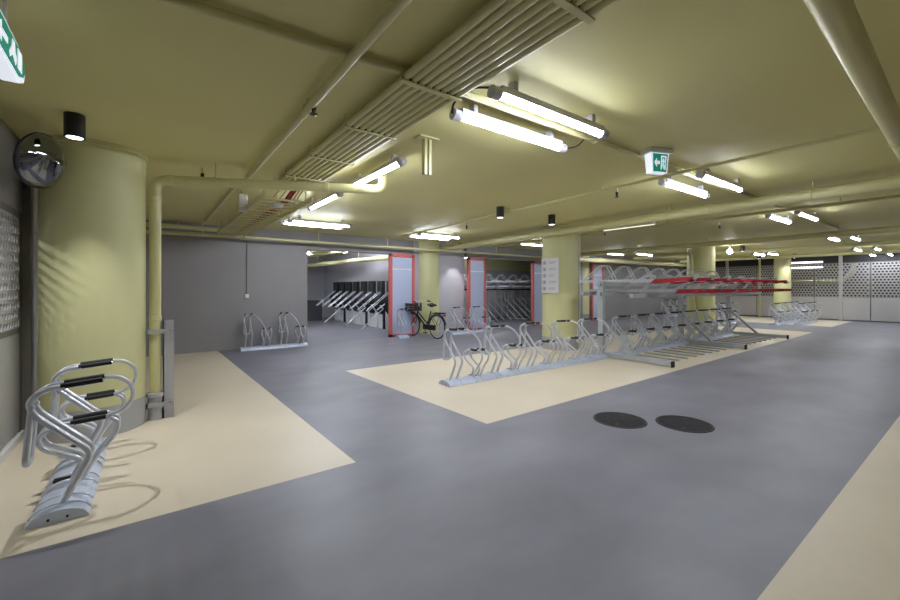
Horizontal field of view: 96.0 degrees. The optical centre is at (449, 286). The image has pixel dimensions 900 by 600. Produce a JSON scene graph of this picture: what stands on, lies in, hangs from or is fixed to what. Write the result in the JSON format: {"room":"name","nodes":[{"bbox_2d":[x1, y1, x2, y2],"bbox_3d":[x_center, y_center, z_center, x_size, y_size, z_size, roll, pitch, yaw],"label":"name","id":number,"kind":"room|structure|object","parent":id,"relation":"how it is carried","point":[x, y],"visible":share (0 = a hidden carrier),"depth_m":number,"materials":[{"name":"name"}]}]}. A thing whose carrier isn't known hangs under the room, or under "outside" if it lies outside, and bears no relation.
{"room":"parking garage","nodes":[
{"label":"parking garage","id":0,"kind":"room"},
{"bbox_2d":[0,118,37,465],"bbox_3d":[-3.855,0.025,0.823,3.270,2.950,15.900,0,0,-36],"label":"wall","id":1,"kind":"structure","parent":0,"point":[18,205],"depth_m":3.92,"materials":[{"name":"grey"}]},
{"bbox_2d":[13,132,66,188],"bbox_3d":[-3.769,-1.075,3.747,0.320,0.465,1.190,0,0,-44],"label":"convex mirror","id":2,"kind":"object","parent":1,"relation":"attached to","point":[39,160],"visible":1,"depth_m":3.38,"materials":[{"name":"grey mirror"}]},
{"bbox_2d":[146,220,413,356],"bbox_3d":[-4.292,0.025,10.514,7.670,2.950,0.220,0,0,-36],"label":"wall","id":3,"kind":"structure","parent":0,"point":[203,279],"depth_m":9.74,"materials":[{"name":"grey paint"}]},
{"bbox_2d":[388,253,414,336],"bbox_3d":[-1.474,0.250,12.380,0.880,2.500,0.080,0,0,-36],"label":"door","id":4,"kind":"structure","parent":3,"relation":"in","point":[401,271],"depth_m":12.34,"materials":[{"name":"red paint"}]},
{"bbox_2d":[307,258,323,316],"bbox_3d":[-9.571,0.025,18.164,8.250,2.950,0.200,0,0,-36],"label":"wall","id":5,"kind":"structure","parent":0,"point":[315,275],"depth_m":20.16,"materials":[{"name":"grey paint"}]},
{"bbox_2d":[324,253,407,327],"bbox_3d":[-3.617,0.025,16.870,0.200,2.950,8.950,0,0,-36],"label":"wall","id":6,"kind":"structure","parent":0,"point":[376,271],"depth_m":17.60,"materials":[{"name":"grey paint"}]},
{"bbox_2d":[414,241,463,333],"bbox_3d":[-0.423,0.025,13.516,2.120,2.950,0.220,0,0,-36],"label":"wall","id":7,"kind":"structure","parent":0,"point":[451,264],"depth_m":13.68,"materials":[{"name":"grey paint"}]},
{"bbox_2d":[0,312,899,599],"bbox_3d":[6.025,1.600,13.946,32.750,0.200,25.700,0,0,-36],"label":"floor","id":8,"kind":"structure","parent":0,"point":[340,465],"depth_m":3.14,"materials":[{"name":"grey concrete"}]},
{"bbox_2d":[21,358,137,530],"bbox_3d":[-2.877,1.059,3.258,0.570,0.882,1.552,0,0,-36],"label":"bicycle rack","id":9,"kind":"object","parent":8,"relation":"on","point":[69,493],"visible":1,"depth_m":2.92,"materials":[{"name":"metal"}]},
{"bbox_2d":[37,135,147,443],"bbox_3d":[-3.775,0.025,4.311,0.900,2.950,0.900,0,0,-36],"label":"column","id":10,"kind":"structure","parent":8,"relation":"on","point":[92,221],"depth_m":3.98,"materials":[{"name":"yellow paint"}]},
{"bbox_2d":[146,320,173,420],"bbox_3d":[-3.314,0.940,4.629,0.260,1.120,0.185,0,0,-36],"label":"guard","id":11,"kind":"object","parent":8,"relation":"on","point":[160,405],"visible":0.96,"depth_m":4.64,"materials":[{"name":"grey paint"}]},
{"bbox_2d":[239,312,307,351],"bbox_3d":[-4.260,1.059,9.907,1.552,0.882,0.570,0,0,-36],"label":"bicycle rack","id":12,"kind":"object","parent":8,"relation":"on","point":[298,344],"visible":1,"depth_m":9.89,"materials":[{"name":"metal"}]},
{"bbox_2d":[307,300,321,320],"bbox_3d":[-6.230,1.050,18.267,0.790,0.900,0.640,0,0,-36],"label":"storage bin","id":13,"kind":"object","parent":8,"relation":"on","point":[314,313],"visible":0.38,"depth_m":18.04,"materials":[{"name":"grey metal"}]},
{"bbox_2d":[316,282,340,320],"bbox_3d":[-5.401,0.640,17.884,0.988,1.720,0.620,0,0,-36],"label":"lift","id":14,"kind":"object","parent":8,"relation":"on","point":[335,284],"visible":0.7,"depth_m":17.94,"materials":[{"name":"black"}]},
{"bbox_2d":[322,282,346,322],"bbox_3d":[-4.970,0.640,17.295,0.994,1.720,0.620,0,0,-36],"label":"lift","id":15,"kind":"object","parent":8,"relation":"on","point":[342,285],"visible":0.67,"depth_m":17.34,"materials":[{"name":"black"}]},
{"bbox_2d":[328,282,353,322],"bbox_3d":[-4.534,0.640,16.709,0.988,1.720,0.620,0,0,-36],"label":"lift","id":16,"kind":"object","parent":8,"relation":"on","point":[349,285],"visible":0.77,"depth_m":16.80,"materials":[{"name":"black"}]},
{"bbox_2d":[335,281,361,324],"bbox_3d":[-4.101,0.640,16.122,0.988,1.720,0.620,0,0,-36],"label":"lift","id":17,"kind":"object","parent":8,"relation":"on","point":[356,285],"visible":0.75,"depth_m":16.20,"materials":[{"name":"black"}]},
{"bbox_2d":[342,281,369,326],"bbox_3d":[-3.670,0.640,15.532,0.994,1.720,0.620,0,0,-36],"label":"lift","id":18,"kind":"object","parent":8,"relation":"on","point":[363,284],"visible":0.77,"depth_m":15.58,"materials":[{"name":"black"}]},
{"bbox_2d":[349,281,377,327],"bbox_3d":[-3.235,0.640,14.947,0.988,1.720,0.620,0,0,-36],"label":"lift","id":19,"kind":"object","parent":8,"relation":"on","point":[371,284],"visible":0.8,"depth_m":15.02,"materials":[{"name":"black"}]},
{"bbox_2d":[357,281,386,329],"bbox_3d":[-2.804,0.640,14.357,0.994,1.720,0.620,0,0,-36],"label":"lift","id":20,"kind":"object","parent":8,"relation":"on","point":[382,315],"visible":0.85,"depth_m":14.40,"materials":[{"name":"black"}]},
{"bbox_2d":[366,281,387,313],"bbox_3d":[-2.368,0.640,13.771,0.988,1.720,0.620,0,0,-36],"label":"lift","id":21,"kind":"object","parent":8,"relation":"on","point":[384,299],"visible":0.41,"depth_m":13.81,"materials":[{"name":"black"}]},
{"bbox_2d":[405,300,445,338],"bbox_3d":[-0.760,0.953,12.088,0.616,1.094,1.904,0,0,-43],"label":"bicycle","id":22,"kind":"object","parent":8,"relation":"on","point":[418,306],"visible":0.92,"depth_m":11.93,"materials":[{"name":"black metal"}]},
{"bbox_2d":[418,241,439,333],"bbox_3d":[-0.787,0.025,13.335,0.900,2.950,0.900,0,0,-36],"label":"column","id":23,"kind":"structure","parent":8,"relation":"on","point":[428,260],"depth_m":12.94,"materials":[{"name":"yellow paint"}]},
{"bbox_2d":[448,306,490,334],"bbox_3d":[0.696,1.059,13.126,1.552,0.882,0.570,0,0,-36],"label":"bicycle rack","id":24,"kind":"object","parent":8,"relation":"on","point":[473,307],"visible":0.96,"depth_m":13.13,"materials":[{"name":"metal"}]},
{"bbox_2d":[464,274,530,322],"bbox_3d":[2.165,0.448,18.212,6.300,2.105,2.451,0,0,-36],"label":"rack","id":25,"kind":"object","parent":8,"relation":"on","point":[510,302],"visible":0.44,"depth_m":19.07,"materials":[{"name":"grey metal"}]},
{"bbox_2d":[496,274,527,281],"bbox_3d":[2.755,-0.412,18.760,0.162,0.385,2.270,0,0,-36],"label":"tray","id":26,"kind":"object","parent":25,"relation":"on","point":[499,274],"depth_m":19.05,"materials":[{"name":"metal"}]},
{"bbox_2d":[439,318,611,386],"bbox_3d":[1.645,1.059,7.328,4.177,0.882,0.570,0,0,-36],"label":"bicycle rack","id":27,"kind":"object","parent":8,"relation":"on","point":[473,377],"visible":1,"depth_m":7.08,"materials":[{"name":"metal"}]},
{"bbox_2d":[541,225,577,350],"bbox_3d":[2.710,0.025,9.974,0.900,2.950,0.900,0,0,-36],"label":"column","id":28,"kind":"structure","parent":8,"relation":"on","point":[563,305],"depth_m":9.59,"materials":[{"name":"yellow paint"}]},
{"bbox_2d":[542,258,558,292],"bbox_3d":[2.385,-0.275,9.663,0.026,0.830,0.470,0,0,-44],"label":"notice board","id":29,"kind":"object","parent":28,"relation":"attached to","point":[550,266],"visible":1,"depth_m":9.65,"materials":[{"name":"white"}]},
{"bbox_2d":[583,255,589,320],"bbox_3d":[5.840,0.025,18.283,0.880,2.950,0.880,0,0,-36],"label":"column","id":30,"kind":"structure","parent":8,"relation":"on","point":[585,264],"depth_m":17.90,"materials":[{"name":"yellow paint"}]},
{"bbox_2d":[593,412,647,428],"bbox_3d":[1.913,1.496,4.566,0.567,0.008,0.567,0,0,31],"label":"manhole cover","id":31,"kind":"object","parent":8,"relation":"on","point":[612,419],"visible":1,"depth_m":4.53,"materials":[{"name":"metal"}]},
{"bbox_2d":[660,299,686,316],"bbox_3d":[11.891,1.059,20.945,3.152,0.882,0.570,0,0,-36],"label":"bicycle rack","id":32,"kind":"object","parent":8,"relation":"on","point":[662,304],"visible":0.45,"depth_m":20.55,"materials":[{"name":"metal"}]},
{"bbox_2d":[652,252,696,330],"bbox_3d":[7.986,0.142,14.425,0.139,2.723,1.469,0,0,-43],"label":"pipe","id":33,"kind":"object","parent":8,"relation":"on","point":[690,255],"visible":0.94,"depth_m":14.02,"materials":[{"name":"metal"}]},
{"bbox_2d":[611,308,739,354],"bbox_3d":[6.251,1.059,10.699,6.352,0.882,0.570,0,0,-36],"label":"bicycle rack","id":34,"kind":"object","parent":8,"relation":"on","point":[720,334],"visible":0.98,"depth_m":10.23,"materials":[{"name":"metal"}]},
{"bbox_2d":[655,415,714,432],"bbox_3d":[2.567,1.496,4.439,0.567,0.008,0.567,0,0,31],"label":"manhole cover","id":35,"kind":"object","parent":8,"relation":"on","point":[675,422],"visible":1,"depth_m":4.40,"materials":[{"name":"metal"}]},
{"bbox_2d":[579,265,793,367],"bbox_3d":[6.451,0.507,10.377,7.300,1.985,2.451,0,0,-36],"label":"rack","id":36,"kind":"object","parent":8,"relation":"on","point":[694,280],"visible":0.97,"depth_m":9.20,"materials":[{"name":"silver metal"}]},
{"bbox_2d":[579,265,695,283],"bbox_3d":[3.754,-0.275,8.389,0.174,0.420,2.451,0,0,-36],"label":"tray","id":37,"kind":"object","parent":36,"relation":"on","point":[683,279],"depth_m":8.27,"materials":[{"name":"metal"}]},
{"bbox_2d":[589,274,704,293],"bbox_3d":[4.076,-0.067,8.627,0.174,0.403,2.451,0,0,-36],"label":"tray","id":38,"kind":"object","parent":36,"relation":"on","point":[617,291],"depth_m":8.48,"materials":[{"name":"red paint"}]},
{"bbox_2d":[605,266,713,283],"bbox_3d":[4.394,-0.273,8.861,0.185,0.425,2.451,0,0,-36],"label":"tray","id":39,"kind":"object","parent":36,"relation":"on","point":[708,280],"depth_m":8.42,"materials":[{"name":"metal"}]},
{"bbox_2d":[623,267,729,283],"bbox_3d":[5.038,-0.273,9.335,0.185,0.425,2.451,0,0,-36],"label":"tray","id":40,"kind":"object","parent":36,"relation":"on","point":[725,280],"depth_m":8.63,"materials":[{"name":"metal"}]},
{"bbox_2d":[642,275,722,292],"bbox_3d":[4.720,-0.067,9.101,0.174,0.403,2.451,0,0,-36],"label":"tray","id":41,"kind":"object","parent":36,"relation":"on","point":[706,290],"depth_m":8.84,"materials":[{"name":"red paint"}]},
{"bbox_2d":[645,268,744,283],"bbox_3d":[5.681,-0.273,9.810,0.185,0.425,2.451,0,0,-36],"label":"tray","id":42,"kind":"object","parent":36,"relation":"on","point":[731,280],"depth_m":9.07,"materials":[{"name":"metal"}]},
{"bbox_2d":[659,275,737,292],"bbox_3d":[5.364,-0.067,9.576,0.174,0.403,2.451,0,0,-36],"label":"tray","id":43,"kind":"object","parent":36,"relation":"on","point":[724,290],"depth_m":8.75,"materials":[{"name":"red paint"}]},
{"bbox_2d":[658,269,757,283],"bbox_3d":[6.325,-0.273,10.285,0.185,0.425,2.451,0,0,-36],"label":"tray","id":44,"kind":"object","parent":36,"relation":"on","point":[740,277],"depth_m":9.50,"materials":[{"name":"metal"}]},
{"bbox_2d":[675,276,751,292],"bbox_3d":[6.008,-0.067,10.051,0.174,0.403,2.451,0,0,-36],"label":"tray","id":45,"kind":"object","parent":36,"relation":"on","point":[739,290],"depth_m":9.38,"materials":[{"name":"red paint"}]},
{"bbox_2d":[674,270,769,284],"bbox_3d":[6.969,-0.273,10.759,0.185,0.425,2.451,0,0,-36],"label":"tray","id":46,"kind":"object","parent":36,"relation":"on","point":[763,280],"depth_m":10.01,"materials":[{"name":"metal"}]},
{"bbox_2d":[689,277,763,292],"bbox_3d":[6.652,-0.067,10.525,0.174,0.403,2.451,0,0,-36],"label":"tray","id":47,"kind":"object","parent":36,"relation":"on","point":[753,290],"depth_m":9.79,"materials":[{"name":"red paint"}]},
{"bbox_2d":[689,270,779,284],"bbox_3d":[7.613,-0.273,11.234,0.185,0.425,2.451,0,0,-36],"label":"tray","id":48,"kind":"object","parent":36,"relation":"on","point":[771,281],"depth_m":10.51,"materials":[{"name":"metal"}]},
{"bbox_2d":[702,277,773,291],"bbox_3d":[7.296,-0.067,11.000,0.174,0.403,2.451,0,0,-36],"label":"tray","id":49,"kind":"object","parent":36,"relation":"on","point":[765,290],"depth_m":10.82,"materials":[{"name":"red paint"}]},
{"bbox_2d":[702,271,788,284],"bbox_3d":[8.257,-0.273,11.709,0.185,0.425,2.451,0,0,-36],"label":"tray","id":50,"kind":"object","parent":36,"relation":"on","point":[781,281],"depth_m":11.01,"materials":[{"name":"metal"}]},
{"bbox_2d":[714,277,784,291],"bbox_3d":[7.940,-0.067,11.475,0.174,0.403,2.451,0,0,-36],"label":"tray","id":51,"kind":"object","parent":36,"relation":"on","point":[780,290],"depth_m":11.35,"materials":[{"name":"red paint"}]},
{"bbox_2d":[724,278,793,291],"bbox_3d":[8.584,-0.067,11.950,0.174,0.403,2.451,0,0,-36],"label":"tray","id":52,"kind":"object","parent":36,"relation":"on","point":[746,285],"depth_m":11.80,"materials":[{"name":"red paint"}]},
{"bbox_2d":[687,246,715,330],"bbox_3d":[8.848,0.025,14.288,0.900,2.950,0.900,0,0,-36],"label":"column","id":53,"kind":"structure","parent":8,"relation":"on","point":[703,257],"depth_m":13.91,"materials":[{"name":"yellow paint"}]},
{"bbox_2d":[774,258,790,319],"bbox_3d":[15.184,0.025,18.500,0.660,2.950,0.660,0,0,-36],"label":"column","id":54,"kind":"structure","parent":8,"relation":"on","point":[782,266],"depth_m":18.26,"materials":[{"name":"yellow paint"}]},
{"bbox_2d":[768,301,803,324],"bbox_3d":[14.057,1.059,16.827,3.152,0.882,0.570,0,0,-36],"label":"bicycle rack","id":55,"kind":"object","parent":8,"relation":"on","point":[795,318],"visible":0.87,"depth_m":16.60,"materials":[{"name":"metal"}]},
{"bbox_2d":[793,302,822,324],"bbox_3d":[14.786,1.059,16.681,2.352,0.882,0.570,0,0,-36],"label":"bicycle rack","id":56,"kind":"object","parent":8,"relation":"on","point":[802,321],"visible":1,"depth_m":16.51,"materials":[{"name":"metal"}]},
{"bbox_2d":[0,0,899,261],"bbox_3d":[6.025,-1.550,13.946,32.750,0.200,25.700,0,0,-36],"label":"ceiling","id":57,"kind":"structure","parent":0,"point":[708,82],"depth_m":3.24,"materials":[{"name":"paint"}]},
{"bbox_2d":[0,0,24,82],"bbox_3d":[-2.091,-1.252,1.856,0.067,0.395,0.840,0,0,-36],"label":"exit sign","id":58,"kind":"object","parent":57,"relation":"hanging from","point":[12,69],"visible":1,"depth_m":1.99,"materials":[{"name":"white plastic"}]},
{"bbox_2d":[63,111,85,140],"bbox_3d":[-3.160,-1.352,3.410,0.143,0.196,0.143,0,0,-36],"label":"light","id":59,"kind":"object","parent":57,"relation":"attached to","point":[74,124],"visible":1,"depth_m":3.36,"materials":[{"name":"black metal"}]},
{"bbox_2d":[146,222,242,238],"bbox_3d":[-5.921,-1.275,8.680,2.671,0.350,0.098,0,0,-36],"label":"pipe","id":60,"kind":"object","parent":57,"relation":"hanging from","point":[202,234],"visible":0.52,"depth_m":8.96,"materials":[{"name":"metal"}]},
{"bbox_2d":[146,221,247,233],"bbox_3d":[-5.967,-1.355,8.894,2.850,0.189,0.118,0,0,-36],"label":"pipe","id":61,"kind":"object","parent":57,"relation":"hanging from","point":[170,226],"visible":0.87,"depth_m":8.96,"materials":[{"name":"metal"}]},
{"bbox_2d":[204,188,235,222],"bbox_3d":[-4.058,-1.403,7.072,0.070,0.095,4.000,0,0,-36],"label":"pipe","id":62,"kind":"object","parent":57,"relation":"hanging from","point":[231,190],"visible":0.89,"depth_m":6.70,"materials":[{"name":"metal"}]},
{"bbox_2d":[237,190,247,211],"bbox_3d":[-3.120,-1.295,6.086,0.120,0.310,0.160,0,0,-36],"label":"lantern","id":63,"kind":"object","parent":57,"relation":"hanging from","point":[242,199],"visible":1,"depth_m":6.03,"materials":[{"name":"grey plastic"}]},
{"bbox_2d":[217,179,312,235],"bbox_3d":[-3.407,-1.310,7.115,0.624,0.280,4.904,0,0,-36],"label":"cable tray","id":64,"kind":"object","parent":57,"relation":"hanging from","point":[266,218],"visible":0.84,"depth_m":6.54,"materials":[{"name":"paint"}]},
{"bbox_2d":[148,163,386,392],"bbox_3d":[-2.103,0.025,4.849,2.671,2.950,0.123,0,0,-11],"label":"pipe","id":65,"kind":"object","parent":57,"relation":"attached to","point":[155,199],"visible":0.98,"depth_m":4.62,"materials":[{"name":"metal"}]},
{"bbox_2d":[279,217,343,229],"bbox_3d":[-2.957,-1.368,8.729,1.360,0.164,0.086,0,0,-36],"label":"tube light","id":66,"kind":"object","parent":57,"relation":"hanging from","point":[281,222],"visible":0.79,"depth_m":8.64,"materials":[{"name":"grey"}]},
{"bbox_2d":[285,222,339,228],"bbox_3d":[-2.957,-1.330,8.729,1.220,0.058,0.056,0,0,-36],"label":"diffuser","id":67,"kind":"object","parent":66,"relation":"attached to","point":[301,224],"depth_m":8.71,"materials":[{"name":"white plastic"}]},
{"bbox_2d":[288,215,352,227],"bbox_3d":[-2.690,-1.368,8.502,1.360,0.164,0.086,0,0,-36],"label":"tube light","id":68,"kind":"object","parent":57,"relation":"hanging from","point":[295,220],"visible":1,"depth_m":8.43,"materials":[{"name":"grey"}]},
{"bbox_2d":[293,221,348,226],"bbox_3d":[-2.690,-1.330,8.502,1.220,0.058,0.056,0,0,-36],"label":"diffuser","id":69,"kind":"object","parent":68,"relation":"attached to","point":[342,224],"depth_m":8.51,"materials":[{"name":"white plastic"}]},
{"bbox_2d":[308,192,342,210],"bbox_3d":[-1.962,-1.368,6.318,0.086,0.164,1.360,0,0,-36],"label":"tube light","id":70,"kind":"object","parent":57,"relation":"hanging from","point":[316,203],"visible":0.86,"depth_m":6.25,"materials":[{"name":"grey plastic"}]},
{"bbox_2d":[310,195,337,208],"bbox_3d":[-1.962,-1.330,6.318,0.056,0.058,1.220,0,0,-36],"label":"diffuser","id":71,"kind":"object","parent":70,"relation":"attached to","point":[327,198],"depth_m":6.30,"materials":[{"name":"white plastic"}]},
{"bbox_2d":[245,0,411,178],"bbox_3d":[-0.733,-1.391,2.628,0.084,0.117,6.100,0,0,-36],"label":"pipe","id":72,"kind":"object","parent":57,"relation":"hanging from","point":[396,7],"visible":0.89,"depth_m":2.54,"materials":[{"name":"metal"}]},
{"bbox_2d":[307,253,387,266],"bbox_3d":[-4.576,-1.163,16.318,0.189,0.575,8.559,0,0,-43],"label":"pipe","id":73,"kind":"object","parent":57,"relation":"hanging from","point":[384,257],"visible":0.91,"depth_m":15.38,"materials":[{"name":"metal"}]},
{"bbox_2d":[351,154,406,183],"bbox_3d":[-0.889,-1.368,4.811,0.086,0.164,1.360,0,0,-36],"label":"tube light","id":74,"kind":"object","parent":57,"relation":"hanging from","point":[395,162],"visible":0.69,"depth_m":4.61,"materials":[{"name":"grey"}]},
{"bbox_2d":[355,162,398,183],"bbox_3d":[-0.889,-1.330,4.811,0.056,0.058,1.220,0,0,-36],"label":"diffuser","id":75,"kind":"object","parent":74,"relation":"attached to","point":[388,166],"depth_m":4.71,"materials":[{"name":"white plastic"}]},
{"bbox_2d":[245,231,541,257],"bbox_3d":[0.558,-1.282,13.357,13.250,0.335,0.074,0,0,-36],"label":"pipe","id":76,"kind":"object","parent":57,"relation":"hanging from","point":[246,237],"visible":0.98,"depth_m":11.39,"materials":[{"name":"metal"}]},
{"bbox_2d":[414,134,439,175],"bbox_3d":[-0.226,-1.270,3.946,0.220,0.360,0.120,0,0,-36],"label":"bracket","id":77,"kind":"object","parent":57,"relation":"hanging from","point":[427,141],"visible":1,"depth_m":3.94,"materials":[{"name":"metal"}]},
{"bbox_2d":[418,231,461,238],"bbox_3d":[-0.247,-1.368,10.564,1.360,0.164,0.086,0,0,-36],"label":"tube light","id":78,"kind":"object","parent":57,"relation":"hanging from","point":[425,233],"visible":0.97,"depth_m":10.51,"materials":[{"name":"grey plastic"}]},
{"bbox_2d":[422,234,458,238],"bbox_3d":[-0.247,-1.330,10.564,1.220,0.058,0.056,0,0,-36],"label":"diffuser","id":79,"kind":"object","parent":78,"relation":"attached to","point":[435,235],"depth_m":10.58,"materials":[{"name":"white plastic"}]},
{"bbox_2d":[273,0,617,182],"bbox_3d":[-0.018,-1.392,2.627,0.490,0.116,7.250,0,0,-36],"label":"bundle","id":80,"kind":"object","parent":57,"relation":"attached to","point":[501,33],"visible":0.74,"depth_m":2.54,"materials":[{"name":"paint"}]},
{"bbox_2d":[157,0,843,229],"bbox_3d":[4.053,-1.414,5.875,15.303,0.073,0.188,0,0,-36],"label":"pipe","id":81,"kind":"object","parent":57,"relation":"hanging from","point":[191,5],"visible":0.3,"depth_m":2.50,"materials":[{"name":"metal"}]},
{"bbox_2d":[449,103,567,153],"bbox_3d":[0.559,-1.368,3.506,1.360,0.164,0.086,0,0,-36],"label":"tube light","id":82,"kind":"object","parent":57,"relation":"attached to","point":[472,116],"visible":0.97,"depth_m":3.40,"materials":[{"name":"white plastic"}]},
{"bbox_2d":[461,115,560,149],"bbox_3d":[0.559,-1.330,3.506,1.220,0.058,0.056,0,0,-36],"label":"diffuser","id":83,"kind":"object","parent":82,"relation":"attached to","point":[484,121],"depth_m":3.45,"materials":[{"name":"white plastic"}]},
{"bbox_2d":[487,80,609,139],"bbox_3d":[0.820,-1.368,3.151,1.360,0.164,0.086,0,0,-36],"label":"tube light","id":84,"kind":"object","parent":57,"relation":"attached to","point":[510,94],"visible":1,"depth_m":3.04,"materials":[{"name":"grey"}]},
{"bbox_2d":[500,93,602,136],"bbox_3d":[0.820,-1.330,3.151,1.220,0.058,0.056,0,0,-36],"label":"diffuser","id":85,"kind":"object","parent":84,"relation":"attached to","point":[522,100],"depth_m":3.09,"materials":[{"name":"white plastic"}]},
{"bbox_2d":[578,257,686,266],"bbox_3d":[8.956,-1.230,19.027,10.601,0.440,0.198,0,0,-36],"label":"pipe","id":86,"kind":"object","parent":57,"relation":"hanging from","point":[582,259],"visible":0.9,"depth_m":18.30,"materials":[{"name":"metal"}]},
{"bbox_2d":[401,126,880,236],"bbox_3d":[1.650,-1.397,6.560,0.097,0.105,10.607,0,0,-34],"label":"pipe","id":87,"kind":"object","parent":57,"relation":"hanging from","point":[870,130],"visible":1,"depth_m":4.68,"materials":[{"name":"metal"}]},
{"bbox_2d":[640,147,672,174],"bbox_3d":[2.185,-1.325,4.282,0.280,0.250,0.160,0,0,-14],"label":"exit sign","id":88,"kind":"object","parent":57,"relation":"hanging from","point":[656,158],"visible":1,"depth_m":4.23,"materials":[{"name":"white"}]},
{"bbox_2d":[440,175,899,249],"bbox_3d":[3.590,-1.312,7.616,0.195,0.275,14.023,0,0,-33],"label":"pipe","id":89,"kind":"object","parent":57,"relation":"hanging from","point":[891,182],"visible":0.98,"depth_m":6.42,"materials":[{"name":"metal"}]},
{"bbox_2d":[658,176,709,198],"bbox_3d":[3.217,-1.368,5.528,1.360,0.164,0.086,0,0,-36],"label":"tube light","id":90,"kind":"object","parent":57,"relation":"hanging from","point":[668,181],"visible":0.98,"depth_m":5.44,"materials":[{"name":"grey plastic"}]},
{"bbox_2d":[666,183,706,196],"bbox_3d":[3.217,-1.330,5.528,1.220,0.058,0.056,0,0,-36],"label":"diffuser","id":91,"kind":"object","parent":90,"relation":"attached to","point":[680,186],"depth_m":5.52,"materials":[{"name":"white plastic"}]},
{"bbox_2d":[493,194,899,245],"bbox_3d":[5.483,-1.380,7.645,0.080,0.140,13.800,0,0,-36],"label":"pipe","id":92,"kind":"object","parent":57,"relation":"hanging from","point":[840,203],"visible":0.98,"depth_m":7.54,"materials":[{"name":"metal"}]},
{"bbox_2d":[695,168,745,192],"bbox_3d":[3.478,-1.368,5.174,1.360,0.164,0.086,0,0,-36],"label":"tube light","id":93,"kind":"object","parent":57,"relation":"hanging from","point":[706,174],"visible":0.98,"depth_m":5.07,"materials":[{"name":"grey plastic"}]},
{"bbox_2d":[703,175,741,191],"bbox_3d":[3.478,-1.330,5.174,1.220,0.058,0.056,0,0,-36],"label":"diffuser","id":94,"kind":"object","parent":93,"relation":"attached to","point":[717,179],"depth_m":5.14,"materials":[{"name":"white plastic"}]},
{"bbox_2d":[578,224,899,255],"bbox_3d":[8.476,-1.295,9.821,0.160,0.310,13.759,0,0,-34],"label":"pipe","id":95,"kind":"object","parent":57,"relation":"hanging from","point":[887,229],"visible":0.94,"depth_m":10.39,"materials":[{"name":"metal"}]},
{"bbox_2d":[634,240,899,259],"bbox_3d":[12.193,-1.335,12.530,0.140,0.230,13.704,0,0,-35],"label":"pipe","id":96,"kind":"object","parent":57,"relation":"hanging from","point":[889,242],"visible":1,"depth_m":13.25,"materials":[{"name":"metal"}]},
{"bbox_2d":[765,213,791,224],"bbox_3d":[6.484,-1.368,7.973,1.360,0.164,0.086,0,0,-36],"label":"tube light","id":97,"kind":"object","parent":57,"relation":"hanging from","point":[785,219],"visible":0.95,"depth_m":7.91,"materials":[{"name":"grey plastic"}]},
{"bbox_2d":[771,216,789,223],"bbox_3d":[6.484,-1.330,7.973,1.220,0.058,0.056,0,0,-36],"label":"diffuser","id":98,"kind":"object","parent":97,"relation":"attached to","point":[779,218],"depth_m":7.96,"materials":[{"name":"white plastic"}]},
{"bbox_2d":[679,248,899,262],"bbox_3d":[15.841,-1.340,15.251,0.160,0.220,13.752,0,0,-35],"label":"pipe","id":99,"kind":"object","parent":57,"relation":"hanging from","point":[870,251],"visible":1,"depth_m":16.59,"materials":[{"name":"metal"}]},
{"bbox_2d":[794,210,819,221],"bbox_3d":[6.723,-1.368,7.615,1.360,0.164,0.086,0,0,-36],"label":"tube light","id":100,"kind":"object","parent":57,"relation":"hanging from","point":[812,216],"visible":0.97,"depth_m":7.55,"materials":[{"name":"grey plastic"}]},
{"bbox_2d":[803,0,899,160],"bbox_3d":[2.202,-1.270,2.153,7.702,0.359,0.138,0,0,-38],"label":"pipe","id":101,"kind":"object","parent":57,"relation":"hanging from","point":[840,22],"visible":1,"depth_m":1.98,"materials":[{"name":"metal"}]},
{"bbox_2d":[464,269,530,285],"bbox_3d":[0.944,0.310,19.953,10.800,2.380,0.200,0,0,-36],"label":"wall","id":102,"kind":"structure","parent":0,"point":[507,273],"depth_m":21.33,"materials":[{"name":"grey paint"}]},
{"bbox_2d":[464,258,538,270],"bbox_3d":[0.944,-1.165,19.953,10.800,0.570,0.300,0,0,-36],"label":"lintel","id":103,"kind":"object","parent":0,"point":[491,264],"depth_m":21.25,"materials":[{"name":"grey paint"}]},
{"bbox_2d":[464,246,683,320],"bbox_3d":[7.045,0.025,18.873,16.260,2.950,0.220,0,0,-36],"label":"wall","id":104,"kind":"structure","parent":0,"point":[619,305],"depth_m":19.59,"materials":[{"name":"grey paint"}]},
{"bbox_2d":[467,257,485,329],"bbox_3d":[0.932,0.240,14.155,0.820,2.520,0.080,0,0,-36],"label":"door","id":105,"kind":"structure","parent":104,"relation":"in","point":[476,270],"depth_m":14.13,"materials":[{"name":"red paint"}]},
{"bbox_2d":[531,261,541,324],"bbox_3d":[3.592,0.240,16.116,0.990,2.520,0.080,0,0,-36],"label":"door","id":106,"kind":"structure","parent":104,"relation":"in","point":[536,269],"depth_m":15.97,"materials":[{"name":"red paint"}]},
{"bbox_2d":[591,262,603,320],"bbox_3d":[6.687,0.200,18.398,0.900,2.600,0.080,0,0,-36],"label":"door","id":107,"kind":"structure","parent":104,"relation":"in","point":[599,275],"depth_m":18.30,"materials":[{"name":"red paint"}]},
{"bbox_2d":[684,253,899,321],"bbox_3d":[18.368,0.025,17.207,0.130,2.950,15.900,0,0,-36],"label":"wall","id":108,"kind":"structure","parent":0,"point":[840,307],"depth_m":18.42,"materials":[{"name":"grey metal"}]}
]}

